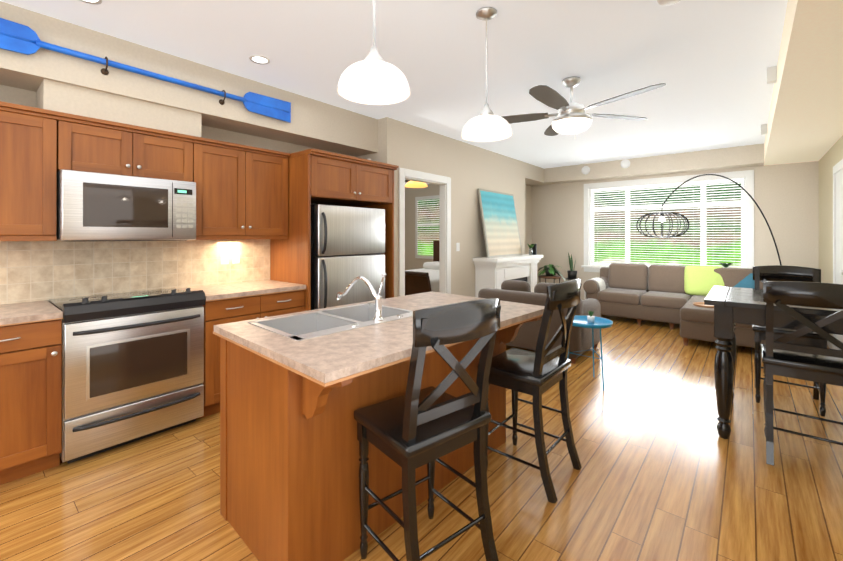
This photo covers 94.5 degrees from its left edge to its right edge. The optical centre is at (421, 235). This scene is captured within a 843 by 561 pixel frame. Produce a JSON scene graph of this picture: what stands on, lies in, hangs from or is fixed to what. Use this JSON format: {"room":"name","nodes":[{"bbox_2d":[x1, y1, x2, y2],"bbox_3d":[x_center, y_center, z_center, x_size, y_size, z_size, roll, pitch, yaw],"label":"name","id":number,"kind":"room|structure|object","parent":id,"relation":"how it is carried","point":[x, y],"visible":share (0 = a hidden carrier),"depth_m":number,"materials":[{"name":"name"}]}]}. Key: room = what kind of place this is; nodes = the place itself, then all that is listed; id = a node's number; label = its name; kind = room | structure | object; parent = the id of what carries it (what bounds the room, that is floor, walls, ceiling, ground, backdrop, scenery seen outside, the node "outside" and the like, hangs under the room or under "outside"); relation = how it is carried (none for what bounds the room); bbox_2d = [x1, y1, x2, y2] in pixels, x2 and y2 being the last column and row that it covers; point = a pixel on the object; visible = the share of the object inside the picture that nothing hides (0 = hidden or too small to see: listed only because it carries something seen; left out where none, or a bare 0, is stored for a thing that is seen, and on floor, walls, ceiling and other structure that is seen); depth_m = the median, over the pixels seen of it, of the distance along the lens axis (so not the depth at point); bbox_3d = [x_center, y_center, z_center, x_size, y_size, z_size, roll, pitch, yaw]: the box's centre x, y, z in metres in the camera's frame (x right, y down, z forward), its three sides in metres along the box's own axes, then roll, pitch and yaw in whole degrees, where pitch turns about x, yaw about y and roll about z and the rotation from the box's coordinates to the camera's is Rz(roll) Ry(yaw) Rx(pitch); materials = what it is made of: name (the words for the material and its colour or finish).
{"room":"kitchen","nodes":[
{"label":"kitchen","id":0,"kind":"room"},
{"bbox_2d":[0,85,531,300],"bbox_3d":[-0.975,0.011,4.188,0.620,2.700,10.600,0,0,40],"label":"wall","id":1,"kind":"structure","parent":0,"point":[469,170],"depth_m":5.41,"materials":[{"name":"paint"}]},
{"bbox_2d":[0,101,63,240],"bbox_3d":[-2.712,-0.366,2.149,0.378,0.800,1.003,0,0,40],"label":"upper cabinet","id":2,"kind":"object","parent":1,"relation":"attached to","point":[31,138],"depth_m":2.34,"materials":[{"name":"brown wood"}]},
{"bbox_2d":[64,113,195,181],"bbox_3d":[-2.140,-0.366,2.830,0.378,0.800,0.776,0,0,40],"label":"upper cabinet","id":3,"kind":"object","parent":1,"relation":"attached to","point":[95,145],"depth_m":2.70,"materials":[{"name":"brown wood"}]},
{"bbox_2d":[57,169,195,240],"bbox_3d":[-2.118,-0.184,2.812,0.429,0.444,0.762,0,0,40],"label":"microwave","id":4,"kind":"object","parent":3,"relation":"attached to","point":[92,206],"visible":1,"depth_m":2.62,"materials":[{"name":"silver metal"}]},
{"bbox_2d":[0,239,269,304],"bbox_3d":[-3.017,0.216,2.076,0.008,0.445,4.700,0,0,40],"label":"backsplash","id":5,"kind":"structure","parent":1,"relation":"attached to","point":[31,271],"depth_m":2.94,"materials":[{"name":"tile"}]},
{"bbox_2d":[221,251,228,263],"bbox_3d":[-1.782,0.203,3.534,0.008,0.115,0.070,0,0,40],"label":"switch plate","id":6,"kind":"object","parent":1,"relation":"attached to","point":[225,257],"depth_m":3.53,"materials":[{"name":"white plastic"}]},
{"bbox_2d":[232,251,239,263],"bbox_3d":[-1.719,0.203,3.610,0.008,0.115,0.070,0,0,40],"label":"switch plate","id":7,"kind":"object","parent":1,"relation":"attached to","point":[235,254],"depth_m":3.61,"materials":[{"name":"white plastic"}]},
{"bbox_2d":[196,137,289,239],"bbox_3d":[-1.628,-0.365,3.440,0.378,0.800,0.817,0,0,40],"label":"upper cabinet","id":8,"kind":"object","parent":1,"relation":"attached to","point":[241,192],"depth_m":3.30,"materials":[{"name":"brown wood"}]},
{"bbox_2d":[399,168,450,295],"bbox_3d":[0.029,0.287,4.963,0.120,2.155,1.020,0,0,40],"label":"trim","id":9,"kind":"structure","parent":1,"relation":"attached to","point":[443,183],"depth_m":5.25,"materials":[{"name":"white wood"}]},
{"bbox_2d":[456,243,459,250],"bbox_3d":[0.513,0.162,5.472,0.008,0.120,0.080,0,0,40],"label":"switch plate","id":10,"kind":"object","parent":1,"relation":"attached to","point":[457,244],"depth_m":5.47,"materials":[{"name":"white plastic"}]},
{"bbox_2d":[0,0,787,183],"bbox_3d":[-0.876,-1.379,4.106,8.340,0.080,10.800,0,0,40],"label":"ceiling","id":11,"kind":"structure","parent":0,"point":[708,62],"depth_m":2.89,"materials":[{"name":"white paint"}]},
{"bbox_2d":[79,0,102,4],"bbox_3d":[-1.879,-1.338,2.180,0.148,0.006,0.148,0,0,31],"label":"recessed light","id":12,"kind":"object","parent":11,"relation":"in","point":[97,2],"depth_m":2.23,"materials":[{"name":"white plastic"}]},
{"bbox_2d":[0,1,377,156],"bbox_3d":[-2.525,-1.051,2.382,0.370,0.580,5.840,0,0,40],"label":"ceiling bulkhead","id":13,"kind":"object","parent":11,"relation":"attached to","point":[59,82],"visible":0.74,"depth_m":2.81,"materials":[{"name":"paint"}]},
{"bbox_2d":[0,18,290,122],"bbox_3d":[-1.887,-1.141,2.800,0.072,0.195,2.101,0,0,40],"label":"oar","id":14,"kind":"object","parent":13,"relation":"attached to","point":[19,38],"visible":0.98,"depth_m":2.61,"materials":[{"name":"blue plastic"}]},
{"bbox_2d":[249,55,269,63],"bbox_3d":[-1.231,-1.337,2.967,0.148,0.006,0.148,0,0,31],"label":"recessed light","id":15,"kind":"object","parent":11,"relation":"in","point":[260,59],"depth_m":2.96,"materials":[{"name":"white plastic"}]},
{"bbox_2d":[336,0,410,104],"bbox_3d":[-0.200,-0.971,1.644,0.312,0.741,0.312,0,0,40],"label":"pendant light","id":16,"kind":"object","parent":11,"relation":"hanging from","point":[373,78],"visible":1,"depth_m":1.64,"materials":[{"name":"white glass"}]},
{"bbox_2d":[405,180,427,187],"bbox_3d":[-0.080,-1.156,7.777,1.204,0.360,1.198,0,0,40],"label":"light","id":17,"kind":"object","parent":11,"relation":"hanging from","point":[411,184],"visible":0.38,"depth_m":7.69,"materials":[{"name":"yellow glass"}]},
{"bbox_2d":[461,7,512,141],"bbox_3d":[0.392,-0.970,2.349,0.312,0.741,0.312,0,0,40],"label":"pendant light","id":18,"kind":"object","parent":11,"relation":"hanging from","point":[486,125],"visible":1,"depth_m":2.32,"materials":[{"name":"white glass"}]},
{"bbox_2d":[502,76,665,138],"bbox_3d":[1.248,-1.075,3.307,1.451,0.530,1.392,0,0,40],"label":"fan","id":19,"kind":"object","parent":11,"relation":"hanging from","point":[573,118],"visible":0.98,"depth_m":3.25,"materials":[{"name":"silver metal"}]},
{"bbox_2d":[525,143,763,185],"bbox_3d":[3.387,-1.197,6.663,3.720,0.280,1.200,0,0,40],"label":"bulkhead","id":20,"kind":"object","parent":11,"relation":"attached to","point":[728,158],"visible":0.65,"depth_m":6.56,"materials":[{"name":"paint"}]},
{"bbox_2d":[581,166,589,174],"bbox_3d":[3.061,-1.216,7.269,0.160,0.160,0.012,0,0,40],"label":"air vent","id":21,"kind":"object","parent":20,"relation":"attached to","point":[585,170],"depth_m":7.27,"materials":[{"name":"white plastic"}]},
{"bbox_2d":[620,159,629,167],"bbox_3d":[3.574,-1.257,6.838,0.160,0.160,0.012,0,0,40],"label":"air vent","id":22,"kind":"object","parent":20,"relation":"attached to","point":[625,163],"depth_m":6.84,"materials":[{"name":"white plastic"}]},
{"bbox_2d":[657,0,680,5],"bbox_3d":[1.387,-1.323,2.166,0.140,0.036,0.140,0,0,40],"label":"smoke detector","id":23,"kind":"object","parent":11,"relation":"attached to","point":[665,2],"visible":1,"depth_m":2.19,"materials":[{"name":"white plastic"}]},
{"bbox_2d":[761,124,766,134],"bbox_3d":[4.132,-1.278,4.705,0.059,0.119,0.070,0,0,40],"label":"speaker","id":24,"kind":"object","parent":11,"relation":"attached to","point":[763,126],"depth_m":4.68,"materials":[{"name":"white plastic"}]},
{"bbox_2d":[767,66,776,83],"bbox_3d":[2.795,-1.280,3.113,0.059,0.119,0.070,0,0,40],"label":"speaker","id":25,"kind":"object","parent":11,"relation":"attached to","point":[771,74],"depth_m":3.09,"materials":[{"name":"white plastic"}]},
{"bbox_2d":[0,315,842,560],"bbox_3d":[-0.876,1.401,4.103,8.340,0.080,10.800,0,0,40],"label":"floor","id":26,"kind":"structure","parent":0,"point":[665,472],"depth_m":2.10,"materials":[{"name":"brown wood"}]},
{"bbox_2d":[0,300,62,484],"bbox_3d":[-2.610,0.899,2.067,0.637,0.920,0.972,0,0,40],"label":"base cabinet","id":27,"kind":"object","parent":26,"relation":"on","point":[30,388],"visible":1,"depth_m":2.13,"materials":[{"name":"brown wood"}]},
{"bbox_2d":[48,288,205,463],"bbox_3d":[-2.022,0.866,2.708,0.659,0.986,0.760,0,0,40],"label":"range","id":28,"kind":"object","parent":26,"relation":"on","point":[132,366],"visible":0.98,"depth_m":2.49,"materials":[{"name":"silver metal"}]},
{"bbox_2d":[176,280,305,417],"bbox_3d":[-1.530,0.900,3.343,0.649,0.920,0.836,0,0,40],"label":"base cabinet","id":29,"kind":"object","parent":26,"relation":"on","point":[232,302],"visible":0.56,"depth_m":3.04,"materials":[{"name":"brown wood"}]},
{"bbox_2d":[270,148,398,310],"bbox_3d":[-0.878,0.271,4.075,0.708,2.180,1.118,0,0,40],"label":"surround","id":30,"kind":"object","parent":26,"relation":"on","point":[315,176],"visible":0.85,"depth_m":3.69,"materials":[{"name":"brown wood"}]},
{"bbox_2d":[311,204,384,309],"bbox_3d":[-0.875,0.538,4.038,0.686,1.645,0.850,0,0,40],"label":"fridge","id":31,"kind":"object","parent":26,"relation":"on","point":[347,245],"visible":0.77,"depth_m":3.77,"materials":[{"name":"silver metal"}]},
{"bbox_2d":[220,317,540,560],"bbox_3d":[-0.115,0.919,2.152,1.011,0.880,1.572,0,0,40],"label":"kitchen island","id":32,"kind":"object","parent":26,"relation":"on","point":[297,389],"depth_m":1.64,"materials":[{"name":"brown wood"}]},
{"bbox_2d":[213,291,544,396],"bbox_3d":[-0.112,0.458,2.148,1.072,0.042,1.654,0,0,40],"label":"island countertop","id":33,"kind":"structure","parent":32,"relation":"on","point":[344,363],"depth_m":1.63,"materials":[{"name":"beige stone"}]},
{"bbox_2d":[241,303,419,340],"bbox_3d":[-0.425,0.532,2.067,0.534,0.194,0.807,0,0,40],"label":"sink","id":34,"kind":"object","parent":33,"relation":"in","point":[311,325],"depth_m":2.10,"materials":[{"name":"silver metal"}]},
{"bbox_2d":[336,273,385,320],"bbox_3d":[-0.329,0.312,2.077,0.350,0.246,0.057,0,0,40],"label":"faucet","id":35,"kind":"object","parent":33,"relation":"on","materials":[{"name":"silver metal"}]},
{"bbox_2d":[405,241,438,294],"bbox_3d":[0.185,0.739,7.381,1.650,1.250,2.335,0,0,40],"label":"bed","id":36,"kind":"object","parent":26,"relation":"on","point":[425,278],"visible":0.27,"depth_m":6.25,"materials":[{"name":"brown wood"}]},
{"bbox_2d":[354,298,500,560],"bbox_3d":[0.031,0.802,1.600,0.440,1.124,0.486,0,0,-39],"label":"stool","id":37,"kind":"object","parent":26,"relation":"on","point":[412,429],"visible":1,"depth_m":1.49,"materials":[{"name":"black wood"}]},
{"bbox_2d":[473,188,542,296],"bbox_3d":[1.430,0.329,6.248,0.412,2.067,1.610,0,0,40],"label":"fireplace","id":38,"kind":"object","parent":26,"relation":"on","point":[502,261],"visible":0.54,"depth_m":6.06,"materials":[{"name":"white painted wood"}]},
{"bbox_2d":[478,279,581,502],"bbox_3d":[0.645,0.803,2.258,0.487,1.124,0.442,0,0,40],"label":"stool","id":39,"kind":"object","parent":26,"relation":"on","point":[539,372],"visible":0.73,"depth_m":2.13,"materials":[{"name":"black wood"}]},
{"bbox_2d":[478,280,600,363],"bbox_3d":[1.442,0.957,4.795,1.240,0.808,0.900,0,0,40],"label":"loveseat","id":40,"kind":"object","parent":26,"relation":"on","point":[518,291],"visible":0.54,"depth_m":4.41,"materials":[{"name":"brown fabric"}]},
{"bbox_2d":[537,264,565,282],"bbox_3d":[2.366,0.947,7.080,0.593,0.833,0.488,0,0,40],"label":"potted plant","id":41,"kind":"object","parent":26,"relation":"on","point":[550,271],"visible":0.81,"depth_m":7.00,"materials":[{"name":"green plant"}]},
{"bbox_2d":[566,252,577,279],"bbox_3d":[2.894,0.834,7.489,0.240,1.061,0.247,0,0,40],"label":"potted plant","id":42,"kind":"object","parent":26,"relation":"on","point":[572,273],"visible":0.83,"depth_m":7.46,"materials":[{"name":"green plant"}]},
{"bbox_2d":[565,311,612,390],"bbox_3d":[1.532,1.031,3.596,0.420,0.659,0.420,0,0,40],"label":"side table","id":43,"kind":"object","parent":26,"relation":"on","point":[589,321],"visible":0.9,"depth_m":3.58,"materials":[{"name":"blue painted metal"}]},
{"bbox_2d":[583,263,769,347],"bbox_3d":[3.676,0.911,5.582,2.650,0.902,1.800,0,0,40],"label":"sofa","id":44,"kind":"object","parent":26,"relation":"on","point":[671,295],"visible":0.65,"depth_m":5.85,"materials":[{"name":"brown fabric"}]},
{"bbox_2d":[636,174,781,264],"bbox_3d":[4.276,0.231,5.680,1.876,2.262,1.501,0,0,40],"label":"lamp","id":45,"kind":"object","parent":26,"relation":"on","point":[661,219],"visible":0.88,"depth_m":5.67,"materials":[{"name":"black metal"}]},
{"bbox_2d":[704,286,842,438],"bbox_3d":[2.557,0.894,2.671,0.940,0.930,0.940,0,0,40],"label":"dining table","id":46,"kind":"object","parent":26,"relation":"on","point":[733,306],"visible":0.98,"depth_m":2.58,"materials":[{"name":"black wood"}]},
{"bbox_2d":[752,265,826,416],"bbox_3d":[3.015,0.814,3.217,0.440,1.104,0.486,0,0,40],"label":"chair","id":47,"kind":"object","parent":26,"relation":"on","point":[762,274],"visible":0.58,"depth_m":3.17,"materials":[{"name":"black wood"}]},
{"bbox_2d":[760,281,842,465],"bbox_3d":[2.335,0.813,2.344,0.440,1.104,0.486,0,0,40],"label":"chair","id":48,"kind":"object","parent":26,"relation":"on","point":[780,356],"visible":1,"depth_m":2.27,"materials":[{"name":"black wood"}]},
{"bbox_2d":[405,161,818,299],"bbox_3d":[2.619,0.015,8.188,8.240,2.700,0.150,0,0,40],"label":"wall","id":49,"kind":"structure","parent":0,"point":[786,197],"depth_m":5.99,"materials":[{"name":"paint"}]},
{"bbox_2d":[415,195,438,258],"bbox_3d":[0.242,-0.208,10.054,1.080,1.630,0.049,0,0,40],"label":"bedroom window","id":50,"kind":"structure","parent":49,"relation":"in","point":[426,221],"depth_m":10.15,"materials":[{"name":"white"}]},
{"bbox_2d":[581,170,753,271],"bbox_3d":[4.161,-0.152,6.829,2.570,1.710,0.250,0,0,40],"label":"window","id":51,"kind":"structure","parent":49,"relation":"in","point":[747,175],"depth_m":6.56,"materials":[{"name":"white wood"}]},
{"bbox_2d":[591,178,743,266],"bbox_3d":[4.177,-0.167,6.848,2.290,1.456,0.050,0,0,40],"label":"window blinds","id":52,"kind":"object","parent":51,"relation":"attached to","point":[667,185],"visible":0.88,"depth_m":6.72,"materials":[{"name":"white plastic"}]},
{"bbox_2d":[719,262,731,267],"bbox_3d":[4.785,0.500,6.157,0.250,0.163,0.168,0,0,40],"label":"potted plant","id":53,"kind":"object","parent":51,"relation":"on","point":[725,265],"visible":0.65,"depth_m":6.14,"materials":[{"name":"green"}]},
{"bbox_2d":[764,0,842,165],"bbox_3d":[2.015,-1.202,1.678,0.590,0.280,10.600,0,0,40],"label":"ceiling","id":54,"kind":"structure","parent":0,"point":[805,121],"depth_m":2.81,"materials":[{"name":"paint"}]},
{"bbox_2d":[819,135,842,335],"bbox_3d":[2.280,0.008,1.455,0.100,2.700,10.600,0,0,40],"label":"wall","id":55,"kind":"structure","parent":0,"point":[830,158],"depth_m":4.92,"materials":[{"name":"beige paint"}]},
{"bbox_2d":[827,341,832,348],"bbox_3d":[5.214,1.312,5.035,0.018,0.100,1.260,0,0,40],"label":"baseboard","id":56,"kind":"structure","parent":55,"relation":"attached to","point":[829,344],"depth_m":4.65,"materials":[{"name":"white"}]},
{"bbox_2d":[833,159,842,349],"bbox_3d":[4.381,0.285,4.090,0.070,2.151,1.080,0,0,40],"label":"door frame","id":57,"kind":"structure","parent":55,"relation":"attached to","point":[838,223],"depth_m":4.27,"materials":[{"name":"white wood"}]},
{"label":"outside","id":58,"kind":"structure","parent":0,"visible":0},
{"bbox_2d":[594,182,740,267],"bbox_3d":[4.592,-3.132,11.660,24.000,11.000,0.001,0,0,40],"label":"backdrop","id":59,"kind":"structure","parent":58,"point":[604,256],"depth_m":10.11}
]}

